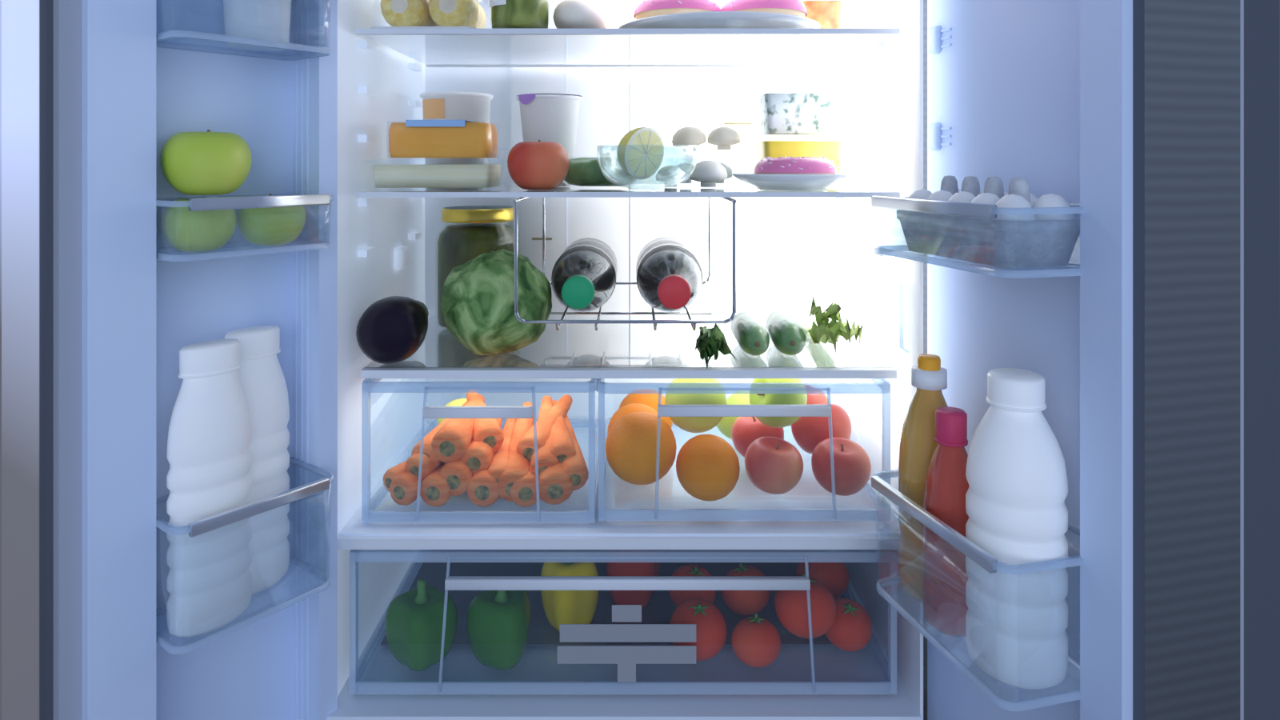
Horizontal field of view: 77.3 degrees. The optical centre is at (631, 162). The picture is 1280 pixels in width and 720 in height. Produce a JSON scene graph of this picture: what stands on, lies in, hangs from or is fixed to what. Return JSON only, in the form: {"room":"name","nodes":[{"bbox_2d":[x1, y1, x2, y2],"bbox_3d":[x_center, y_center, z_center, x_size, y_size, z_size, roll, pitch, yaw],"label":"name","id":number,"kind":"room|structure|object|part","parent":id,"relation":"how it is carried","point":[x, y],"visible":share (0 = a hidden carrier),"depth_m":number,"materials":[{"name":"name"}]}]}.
{"room":"kitchen","nodes":[
{"label":"kitchen","id":0,"kind":"room"},
{"bbox_2d":[0,0,1,719],"bbox_3d":[0.000,-0.050,1.575,6.000,3.000,0.030,0,0,0],"label":"wall","id":1,"kind":"structure","parent":0,"point":[0,0],"depth_m":1.56,"materials":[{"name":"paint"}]},
{"bbox_3d":[0.000,1.460,-0.150,6.000,0.020,4.700,0,0,0],"label":"floor","id":2,"kind":"structure","parent":0,"visible":0},
{"bbox_2d":[326,0,923,719],"bbox_3d":[-0.010,0.527,1.260,0.850,1.805,0.529,0,0,0],"label":"refrigerator","id":3,"kind":"object","parent":2,"relation":"on","point":[852,252],"depth_m":1.14,"materials":[{"name":"white plastic"}]},
{"bbox_2d":[1,0,337,719],"bbox_3d":[-0.525,0.190,0.952,0.170,1.220,0.323,0,0,38],"label":"door","id":4,"kind":"structure","parent":3,"relation":"attached to","point":[99,309],"depth_m":0.84,"materials":[{"name":"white plastic"}]},
{"bbox_2d":[188,477,329,537],"bbox_3d":[-0.452,0.443,0.924,0.114,0.134,0.187,0,0,38],"label":"bin","id":5,"kind":"object","parent":4,"relation":"attached to","point":[215,522],"visible":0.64,"depth_m":0.88,"materials":[{"name":"plastic"}]},
{"bbox_2d":[166,338,251,637],"bbox_3d":[-0.464,0.352,0.881,0.053,0.305,0.088,0,0,38],"label":"milk bottle","id":6,"kind":"object","parent":5,"relation":"in","point":[209,579],"visible":0.98,"depth_m":0.86,"materials":[{"name":"white plastic"}]},
{"bbox_2d":[224,325,289,594],"bbox_3d":[-0.453,0.352,0.955,0.053,0.305,0.088,0,0,38],"label":"milk bottle","id":7,"kind":"object","parent":5,"relation":"in","point":[262,377],"visible":0.56,"depth_m":0.94,"materials":[{"name":"white plastic"}]},
{"bbox_2d":[188,193,329,211],"bbox_3d":[-0.452,0.070,0.924,0.114,0.066,0.187,0,0,38],"label":"bin","id":8,"kind":"object","parent":4,"relation":"attached to","point":[300,200],"visible":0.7,"depth_m":0.88,"materials":[{"name":"plastic"}]},
{"bbox_2d":[160,196,235,251],"bbox_3d":[-0.481,0.068,0.889,0.074,0.060,0.074,0,0,-23],"label":"apple","id":9,"kind":"object","parent":8,"relation":"in","point":[184,230],"visible":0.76,"depth_m":0.86,"materials":[{"name":"green food"}]},
{"bbox_2d":[160,129,251,195],"bbox_3d":[-0.475,0.000,0.894,0.090,0.072,0.090,0,0,33],"label":"apple","id":10,"kind":"object","parent":9,"relation":"on","point":[196,162],"visible":1,"depth_m":0.86,"materials":[{"name":"green food"}]},
{"bbox_2d":[236,193,305,245],"bbox_3d":[-0.430,0.068,0.955,0.075,0.060,0.075,0,0,-25],"label":"apple","id":11,"kind":"object","parent":8,"relation":"in","point":[271,226],"visible":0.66,"depth_m":0.93,"materials":[{"name":"green food"}]},
{"bbox_3d":[-0.453,-0.174,0.925,0.188,0.087,0.201,0,0,0],"label":"bin","id":12,"kind":"object","parent":4,"relation":"attached to","visible":0},
{"bbox_2d":[223,0,291,51],"bbox_3d":[-0.441,-0.185,0.942,0.085,0.100,0.085,0,0,0],"label":"plastic tub","id":13,"kind":"object","parent":12,"relation":"in","point":[250,25],"visible":1,"depth_m":0.91,"materials":[{"name":"white plastic"}]},
{"bbox_2d":[384,579,457,671],"bbox_3d":[-0.286,0.623,1.088,0.083,0.108,0.079,0,0,36],"label":"bell pepper","id":14,"kind":"object","parent":3,"relation":"in","point":[421,622],"visible":1,"depth_m":1.06,"materials":[{"name":"green food"}]},
{"bbox_2d":[436,398,467,423],"bbox_3d":[-0.276,0.415,1.300,0.081,0.062,0.062,0,0,-20],"label":"lemon","id":15,"kind":"object","parent":3,"relation":"in","point":[457,402],"visible":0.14,"depth_m":1.29,"materials":[{"name":"yellow food"}]},
{"bbox_3d":[-0.202,0.381,1.236,0.311,0.183,0.395,0,0,0],"label":"crisper drawer","id":16,"kind":"part","parent":3,"relation":"part of","materials":[{"name":"plastic"}]},
{"bbox_2d":[382,388,588,507],"bbox_3d":[-0.201,0.413,1.172,0.282,0.104,0.212,0,0,0],"label":"carrots","id":17,"kind":"object","parent":3,"relation":"in","point":[524,462],"visible":0.94,"depth_m":1.09,"materials":[{"name":"orange food"}]},
{"bbox_2d":[466,590,530,670],"bbox_3d":[-0.175,0.622,1.091,0.086,0.110,0.086,0,0,33],"label":"bell pepper","id":18,"kind":"object","parent":3,"relation":"in","point":[498,622],"visible":0.91,"depth_m":1.06,"materials":[{"name":"green food"}]},
{"bbox_2d":[540,549,599,632],"bbox_3d":[-0.091,0.616,1.165,0.070,0.122,0.074,0,0,-38],"label":"bell pepper","id":19,"kind":"object","parent":3,"relation":"in","point":[560,606],"visible":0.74,"depth_m":1.14,"materials":[{"name":"yellow food"}]},
{"bbox_2d":[337,424,899,549],"bbox_3d":[-0.010,0.486,1.241,0.734,0.018,0.438,0,0,0],"label":"shelf","id":20,"kind":"object","parent":3,"relation":"attached to","point":[609,512],"depth_m":1.07,"materials":[{"name":"white plastic"}]},
{"bbox_3d":[-0.011,0.593,1.225,0.710,0.182,0.415,0,0,0],"label":"crisper drawer","id":21,"kind":"part","parent":3,"relation":"part of","materials":[{"name":"clear plastic"}]},
{"bbox_2d":[355,28,899,67],"bbox_3d":[-0.006,-0.174,1.251,0.724,0.007,0.376,0,0,0],"label":"glass shelf","id":22,"kind":"object","parent":3,"relation":"attached to","point":[430,47],"visible":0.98,"depth_m":1.19,"materials":[{"name":"clear glass"}]},
{"bbox_2d":[370,0,486,28],"bbox_3d":[-0.284,-0.214,1.159,0.146,0.070,0.167,0,0,0],"label":"food tray","id":23,"kind":"object","parent":22,"relation":"on","point":[398,14],"visible":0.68,"depth_m":1.09,"materials":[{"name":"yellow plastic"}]},
{"bbox_2d":[489,0,547,28],"bbox_3d":[-0.158,-0.244,1.125,0.084,0.130,0.084,0,0,0],"label":"pickle jar","id":24,"kind":"object","parent":22,"relation":"on","point":[505,14],"visible":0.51,"depth_m":1.09,"materials":[{"name":"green glass"}]},
{"bbox_2d":[552,0,607,28],"bbox_3d":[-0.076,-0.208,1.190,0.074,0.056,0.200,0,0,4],"label":"egg","id":25,"kind":"object","parent":22,"relation":"on","point":[568,14],"visible":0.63,"depth_m":1.10,"materials":[{"name":"white food"}]},
{"bbox_2d":[617,11,820,28],"bbox_3d":[0.128,-0.188,1.195,0.300,0.018,0.300,0,0,0],"label":"dinner plate","id":26,"kind":"object","parent":22,"relation":"on","point":[706,19],"visible":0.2,"depth_m":1.08,"materials":[{"name":"white ceramic"}]},
{"bbox_2d":[633,0,721,19],"bbox_3d":[0.066,-0.217,1.165,0.127,0.045,0.130,0,0,0],"label":"donut","id":27,"kind":"object","parent":26,"relation":"on","point":[646,8],"visible":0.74,"depth_m":1.11,"materials":[{"name":"pink food"}]},
{"bbox_2d":[720,0,807,17],"bbox_3d":[0.190,-0.217,1.165,0.128,0.045,0.128,0,0,0],"label":"donut","id":28,"kind":"object","parent":26,"relation":"on","point":[793,7],"visible":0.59,"depth_m":1.11,"materials":[{"name":"pink food"}]},
{"bbox_2d":[800,0,841,28],"bbox_3d":[0.300,-0.222,1.300,0.082,0.086,0.090,0,0,0],"label":"tub","id":29,"kind":"object","parent":22,"relation":"on","point":[827,14],"visible":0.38,"depth_m":1.26,"materials":[{"name":"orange plastic"}]},
{"bbox_2d":[355,184,899,197],"bbox_3d":[-0.006,0.043,1.251,0.724,0.007,0.376,0,0,0],"label":"glass shelf","id":30,"kind":"object","parent":3,"relation":"attached to","point":[502,190],"visible":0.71,"depth_m":1.06,"materials":[{"name":"clear glass"}]},
{"bbox_2d":[372,164,501,187],"bbox_3d":[-0.280,0.017,1.165,0.188,0.043,0.132,0,0,0],"label":"pack","id":31,"kind":"object","parent":30,"relation":"on","point":[397,175],"visible":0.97,"depth_m":1.11,"materials":[{"name":"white plastic"}]},
{"bbox_2d":[388,120,497,157],"bbox_3d":[-0.266,-0.033,1.165,0.175,0.054,0.097,0,0,0],"label":"cheese block","id":32,"kind":"object","parent":31,"relation":"on","point":[410,138],"visible":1,"depth_m":1.12,"materials":[{"name":"orange food"}]},
{"bbox_2d":[419,92,493,163],"bbox_3d":[-0.295,-0.038,1.345,0.121,0.152,0.121,0,0,0],"label":"tub","id":33,"kind":"object","parent":30,"relation":"on","point":[475,107],"visible":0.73,"depth_m":1.30,"materials":[{"name":"white plastic"}]},
{"bbox_2d":[507,140,569,189],"bbox_3d":[-0.132,0.003,1.130,0.087,0.070,0.087,0,0,-40],"label":"tomato","id":34,"kind":"object","parent":30,"relation":"on","point":[538,165],"visible":1,"depth_m":1.10,"materials":[{"name":"red food"}]},
{"bbox_2d":[516,93,582,186],"bbox_3d":[-0.134,-0.035,1.300,0.107,0.146,0.107,0,0,0],"label":"yogurt cup","id":35,"kind":"object","parent":30,"relation":"on","point":[554,118],"visible":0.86,"depth_m":1.26,"materials":[{"name":"white plastic"}]},
{"bbox_2d":[564,157,636,186],"bbox_3d":[-0.049,0.014,1.232,0.144,0.046,0.047,0,0,4],"label":"cucumber","id":36,"kind":"object","parent":30,"relation":"on","point":[582,171],"visible":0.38,"depth_m":1.21,"materials":[{"name":"green food"}]},
{"bbox_2d":[512,197,736,330],"bbox_3d":[-0.009,0.143,1.231,0.295,0.190,0.362,0,0,0],"label":"rack","id":37,"kind":"object","parent":30,"relation":"hanging from","point":[558,322],"visible":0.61,"depth_m":1.06,"materials":[{"name":"silver metal"}]},
{"bbox_2d":[551,237,617,311],"bbox_3d":[-0.074,0.178,1.238,0.100,0.100,0.300,0,0,0],"label":"bottle","id":38,"kind":"object","parent":37,"relation":"in","point":[584,276],"visible":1,"depth_m":1.17,"materials":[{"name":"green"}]},
{"bbox_2d":[636,236,703,311],"bbox_3d":[0.058,0.177,1.232,0.102,0.102,0.300,0,0,0],"label":"bottle","id":39,"kind":"object","parent":37,"relation":"in","point":[670,278],"visible":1,"depth_m":1.17,"materials":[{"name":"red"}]},
{"bbox_2d":[596,144,695,189],"bbox_3d":[0.022,0.007,1.140,0.144,0.062,0.144,0,0,0],"label":"glass bowl","id":40,"kind":"object","parent":30,"relation":"on","point":[690,145],"visible":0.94,"depth_m":1.14,"materials":[{"name":"clear glass"}]},
{"bbox_2d":[616,127,663,179],"bbox_3d":[0.006,-0.013,1.158,0.076,0.076,0.052,0,0,-44],"label":"lemon half","id":41,"kind":"object","parent":40,"relation":"in","point":[640,153],"visible":1,"depth_m":1.14,"materials":[{"name":"beige food"}]},
{"bbox_2d":[656,126,740,187],"bbox_3d":[0.110,-0.011,1.292,0.146,0.098,0.153,0,0,0],"label":"mushrooms","id":42,"kind":"object","parent":30,"relation":"on","point":[709,173],"visible":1,"depth_m":1.30,"materials":[{"name":"white food"}]},
{"bbox_2d":[732,172,853,190],"bbox_3d":[0.229,0.027,1.145,0.171,0.022,0.171,0,0,0],"label":"dinner plate","id":43,"kind":"object","parent":30,"relation":"on","point":[761,182],"visible":0.95,"depth_m":1.09,"materials":[{"name":"white ceramic"}]},
{"bbox_2d":[753,156,839,174],"bbox_3d":[0.234,0.011,1.144,0.117,0.040,0.120,0,0,0],"label":"donut","id":44,"kind":"object","parent":43,"relation":"on","point":[780,165],"visible":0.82,"depth_m":1.10,"materials":[{"name":"pink food"}]},
{"bbox_2d":[756,92,842,184],"bbox_3d":[0.272,-0.039,1.310,0.142,0.154,0.110,0,0,0],"label":"tub","id":45,"kind":"object","parent":30,"relation":"on","point":[831,150],"depth_m":1.27,"materials":[{"name":"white plastic"}]},
{"bbox_3d":[0.271,-0.080,1.310,0.134,0.073,0.106,0,0,0],"label":"cottage cheese tub","id":46,"kind":"part","parent":45,"relation":"part of","materials":[{"name":"white plastic"}]},
{"bbox_2d":[360,315,896,378],"bbox_3d":[-0.004,0.282,1.258,0.715,0.011,0.384,0,0,0],"label":"glass shelf","id":47,"kind":"object","parent":3,"relation":"in","point":[574,350],"visible":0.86,"depth_m":1.13,"materials":[{"name":"clear glass"}]},
{"bbox_2d":[356,296,428,363],"bbox_3d":[-0.331,0.231,1.160,0.090,0.090,0.189,0,0,0],"label":"eggplant","id":48,"kind":"object","parent":47,"relation":"on","point":[391,330],"visible":1,"depth_m":1.07,"materials":[{"name":"black"}]},
{"bbox_2d":[437,205,518,327],"bbox_3d":[-0.258,0.176,1.345,0.140,0.200,0.140,0,0,0],"label":"pickle jar","id":49,"kind":"object","parent":47,"relation":"on","point":[458,244],"visible":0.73,"depth_m":1.29,"materials":[{"name":"clear glass"}]},
{"bbox_2d":[440,248,551,356],"bbox_3d":[-0.195,0.202,1.153,0.157,0.149,0.165,0,0,0],"label":"cabbage","id":50,"kind":"object","parent":47,"relation":"on","point":[478,301],"visible":0.99,"depth_m":1.10,"materials":[{"name":"green plant"}]},
{"bbox_2d":[695,324,738,368],"bbox_3d":[0.108,0.253,1.107,0.052,0.046,0.117,0,0,-12],"label":"leafy greens","id":51,"kind":"object","parent":47,"relation":"on","point":[709,342],"visible":1,"depth_m":1.09,"materials":[{"name":"green plant"}]},
{"bbox_2d":[730,312,769,355],"bbox_3d":[0.174,0.252,1.185,0.047,0.046,0.174,0,0,0],"label":"cucumber","id":52,"kind":"object","parent":47,"relation":"on","point":[752,337],"visible":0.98,"depth_m":1.12,"materials":[{"name":"green food"}]},
{"bbox_2d":[765,309,806,355],"bbox_3d":[0.227,0.250,1.185,0.050,0.050,0.174,0,0,3],"label":"cucumber","id":53,"kind":"object","parent":47,"relation":"on","point":[787,335],"visible":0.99,"depth_m":1.12,"materials":[{"name":"green food"}]},
{"bbox_2d":[799,295,863,353],"bbox_3d":[0.284,0.232,1.202,0.075,0.088,0.246,0,0,0],"label":"celery","id":54,"kind":"object","parent":47,"relation":"on","point":[824,332],"visible":0.94,"depth_m":1.12,"materials":[{"name":"green"}]},
{"bbox_2d":[606,549,660,608],"bbox_3d":[0.003,0.616,1.230,0.074,0.122,0.077,0,0,18],"label":"bell pepper","id":55,"kind":"object","parent":3,"relation":"in","point":[619,562],"visible":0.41,"depth_m":1.20,"materials":[{"name":"red food"}]},
{"bbox_2d":[607,403,660,435],"bbox_3d":[0.006,0.410,1.213,0.088,0.083,0.088,0,0,0],"label":"orange","id":56,"kind":"object","parent":3,"relation":"in","point":[626,410],"visible":0.27,"depth_m":1.20,"materials":[{"name":"orange food"}]},
{"bbox_2d":[604,412,676,484],"bbox_3d":[0.012,0.400,1.118,0.100,0.094,0.100,0,0,0],"label":"orange","id":57,"kind":"object","parent":3,"relation":"in","point":[641,447],"visible":1,"depth_m":1.08,"materials":[{"name":"orange food"}]},
{"bbox_2d":[618,388,672,427],"bbox_3d":[0.022,0.416,1.304,0.092,0.087,0.092,0,0,0],"label":"orange","id":58,"kind":"object","parent":3,"relation":"in","point":[652,398],"visible":0.37,"depth_m":1.28,"materials":[{"name":"orange food"}]},
{"bbox_2d":[668,564,715,607],"bbox_3d":[0.090,0.636,1.198,0.071,0.068,0.071,0,0,22],"label":"tomato","id":59,"kind":"object","parent":3,"relation":"in","point":[678,598],"visible":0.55,"depth_m":1.18,"materials":[{"name":"red food"}]},
{"bbox_2d":[664,378,726,432],"bbox_3d":[0.094,0.348,1.165,0.090,0.090,0.081,0,0,-17],"label":"apple","id":60,"kind":"object","parent":3,"relation":"in","point":[681,391],"visible":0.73,"depth_m":1.14,"materials":[{"name":"green food"}]},
{"bbox_2d":[669,598,726,660],"bbox_3d":[0.089,0.631,1.085,0.077,0.074,0.078,0,0,22],"label":"tomato","id":61,"kind":"object","parent":3,"relation":"in","point":[710,622],"visible":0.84,"depth_m":1.06,"materials":[{"name":"red food"}]},
{"bbox_2d":[676,434,739,501],"bbox_3d":[0.104,0.419,1.101,0.087,0.086,0.087,0,0,-41],"label":"orange","id":62,"kind":"object","parent":3,"relation":"in","point":[708,467],"visible":1,"depth_m":1.07,"materials":[{"name":"orange food"}]},
{"bbox_2d":[716,390,750,439],"bbox_3d":[0.176,0.416,1.317,0.079,0.080,0.082,0,0,43],"label":"apple","id":63,"kind":"object","parent":3,"relation":"in","point":[725,426],"visible":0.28,"depth_m":1.29,"materials":[{"name":"green food"}]},
{"bbox_3d":[0.147,0.381,1.236,0.389,0.180,0.395,0,0,0],"label":"crisper drawer","id":64,"kind":"part","parent":3,"relation":"part of","materials":[{"name":"plastic"}]},
{"bbox_2d":[721,562,771,615],"bbox_3d":[0.170,0.635,1.193,0.074,0.070,0.074,0,0,26],"label":"tomato","id":65,"kind":"object","parent":3,"relation":"in","point":[742,602],"visible":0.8,"depth_m":1.17,"materials":[{"name":"red food"}]},
{"bbox_2d":[731,612,780,667],"bbox_3d":[0.166,0.639,1.071,0.066,0.064,0.065,0,0,19],"label":"tomato","id":66,"kind":"object","parent":3,"relation":"in","point":[756,642],"visible":1,"depth_m":1.05,"materials":[{"name":"red food"}]},
{"bbox_2d":[731,416,783,457],"bbox_3d":[0.192,0.419,1.224,0.080,0.068,0.080,0,0,43],"label":"apple","id":67,"kind":"object","parent":3,"relation":"in","point":[745,430],"visible":0.37,"depth_m":1.20,"materials":[{"name":"red food"}]},
{"bbox_2d":[744,436,803,494],"bbox_3d":[0.196,0.418,1.103,0.080,0.069,0.080,0,0,24],"label":"apple","id":68,"kind":"object","parent":3,"relation":"in","point":[774,466],"visible":1,"depth_m":1.08,"materials":[{"name":"red food"}]},
{"bbox_2d":[774,590,777,607],"bbox_3d":[0.243,0.637,1.161,0.072,0.068,0.071,0,0,8],"label":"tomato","id":69,"kind":"object","parent":3,"relation":"in","point":[776,592],"visible":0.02,"depth_m":1.16,"materials":[{"name":"red food"}]},
{"bbox_2d":[748,378,807,427],"bbox_3d":[0.212,0.338,1.157,0.075,0.086,0.086,0,0,-21],"label":"apple","id":70,"kind":"object","parent":3,"relation":"in","point":[762,391],"visible":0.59,"depth_m":1.13,"materials":[{"name":"green food"}]},
{"bbox_2d":[775,573,836,638],"bbox_3d":[0.234,0.598,1.080,0.081,0.077,0.081,0,0,-45],"label":"tomato","id":71,"kind":"object","parent":3,"relation":"in","point":[811,614],"visible":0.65,"depth_m":1.05,"materials":[{"name":"red food"}]},
{"bbox_2d":[804,384,829,404],"bbox_3d":[0.288,0.407,1.330,0.080,0.068,0.080,0,0,29],"label":"apple","id":72,"kind":"object","parent":3,"relation":"in","point":[814,395],"visible":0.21,"depth_m":1.31,"materials":[{"name":"red food"}]},
{"bbox_2d":[791,403,851,453],"bbox_3d":[0.283,0.398,1.197,0.088,0.080,0.088,0,0,-12],"label":"apple","id":73,"kind":"object","parent":3,"relation":"in","point":[807,432],"visible":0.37,"depth_m":1.16,"materials":[{"name":"red food"}]},
{"bbox_2d":[796,549,848,599],"bbox_3d":[0.292,0.632,1.227,0.080,0.075,0.080,0,0,23],"label":"tomato","id":74,"kind":"object","parent":3,"relation":"in","point":[826,567],"visible":0.68,"depth_m":1.20,"materials":[{"name":"red food"}]},
{"bbox_2d":[811,436,871,495],"bbox_3d":[0.288,0.419,1.101,0.080,0.069,0.080,0,0,17],"label":"apple","id":75,"kind":"object","parent":3,"relation":"in","point":[842,466],"visible":1,"depth_m":1.07,"materials":[{"name":"red food"}]},
{"bbox_2d":[824,598,872,651],"bbox_3d":[0.298,0.639,1.110,0.068,0.065,0.068,0,0,43],"label":"tomato","id":76,"kind":"object","parent":3,"relation":"in","point":[851,630],"visible":0.89,"depth_m":1.09,"materials":[{"name":"red food"}]},
{"bbox_2d":[923,0,1279,719],"bbox_3d":[0.469,0.190,0.907,0.165,1.220,0.393,0,0,-14],"label":"door","id":77,"kind":"structure","parent":3,"relation":"attached to","point":[1155,348],"depth_m":0.73,"materials":[{"name":"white plastic"}]},
{"bbox_2d":[871,476,997,573],"bbox_3d":[0.375,0.438,0.860,0.140,0.136,0.236,0,0,-14],"label":"bin","id":78,"kind":"object","parent":77,"relation":"attached to","point":[985,560],"visible":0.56,"depth_m":0.82,"materials":[{"name":"plastic"}]},
{"bbox_2d":[898,353,947,602],"bbox_3d":[0.346,0.363,0.932,0.068,0.275,0.068,0,0,0],"label":"juice bottle","id":79,"kind":"object","parent":78,"relation":"in","point":[918,446],"visible":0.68,"depth_m":0.92,"materials":[{"name":"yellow plastic"}]},
{"bbox_2d":[922,406,968,636],"bbox_3d":[0.346,0.385,0.867,0.058,0.232,0.058,0,0,0],"label":"juice bottle","id":80,"kind":"object","parent":78,"relation":"in","point":[945,578],"visible":0.82,"depth_m":0.85,"materials":[{"name":"red plastic"}]},
{"bbox_2d":[965,368,1067,689],"bbox_3d":[0.382,0.356,0.797,0.092,0.290,0.092,0,0,0],"label":"milk bottle","id":81,"kind":"object","parent":78,"relation":"in","point":[1017,614],"visible":0.96,"depth_m":0.76,"materials":[{"name":"white plastic"}]},
{"bbox_2d":[871,196,997,218],"bbox_3d":[0.375,0.073,0.860,0.140,0.068,0.236,0,0,-14],"label":"bin","id":82,"kind":"object","parent":77,"relation":"attached to","point":[945,207],"visible":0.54,"depth_m":0.82,"materials":[{"name":"plastic"}]},
{"bbox_2d":[896,175,1079,267],"bbox_3d":[0.377,0.058,0.861,0.098,0.087,0.194,0,0,-14],"label":"egg carton","id":83,"kind":"object","parent":82,"relation":"in","point":[1028,230],"visible":0.84,"depth_m":0.79,"materials":[{"name":"white"}]}
]}

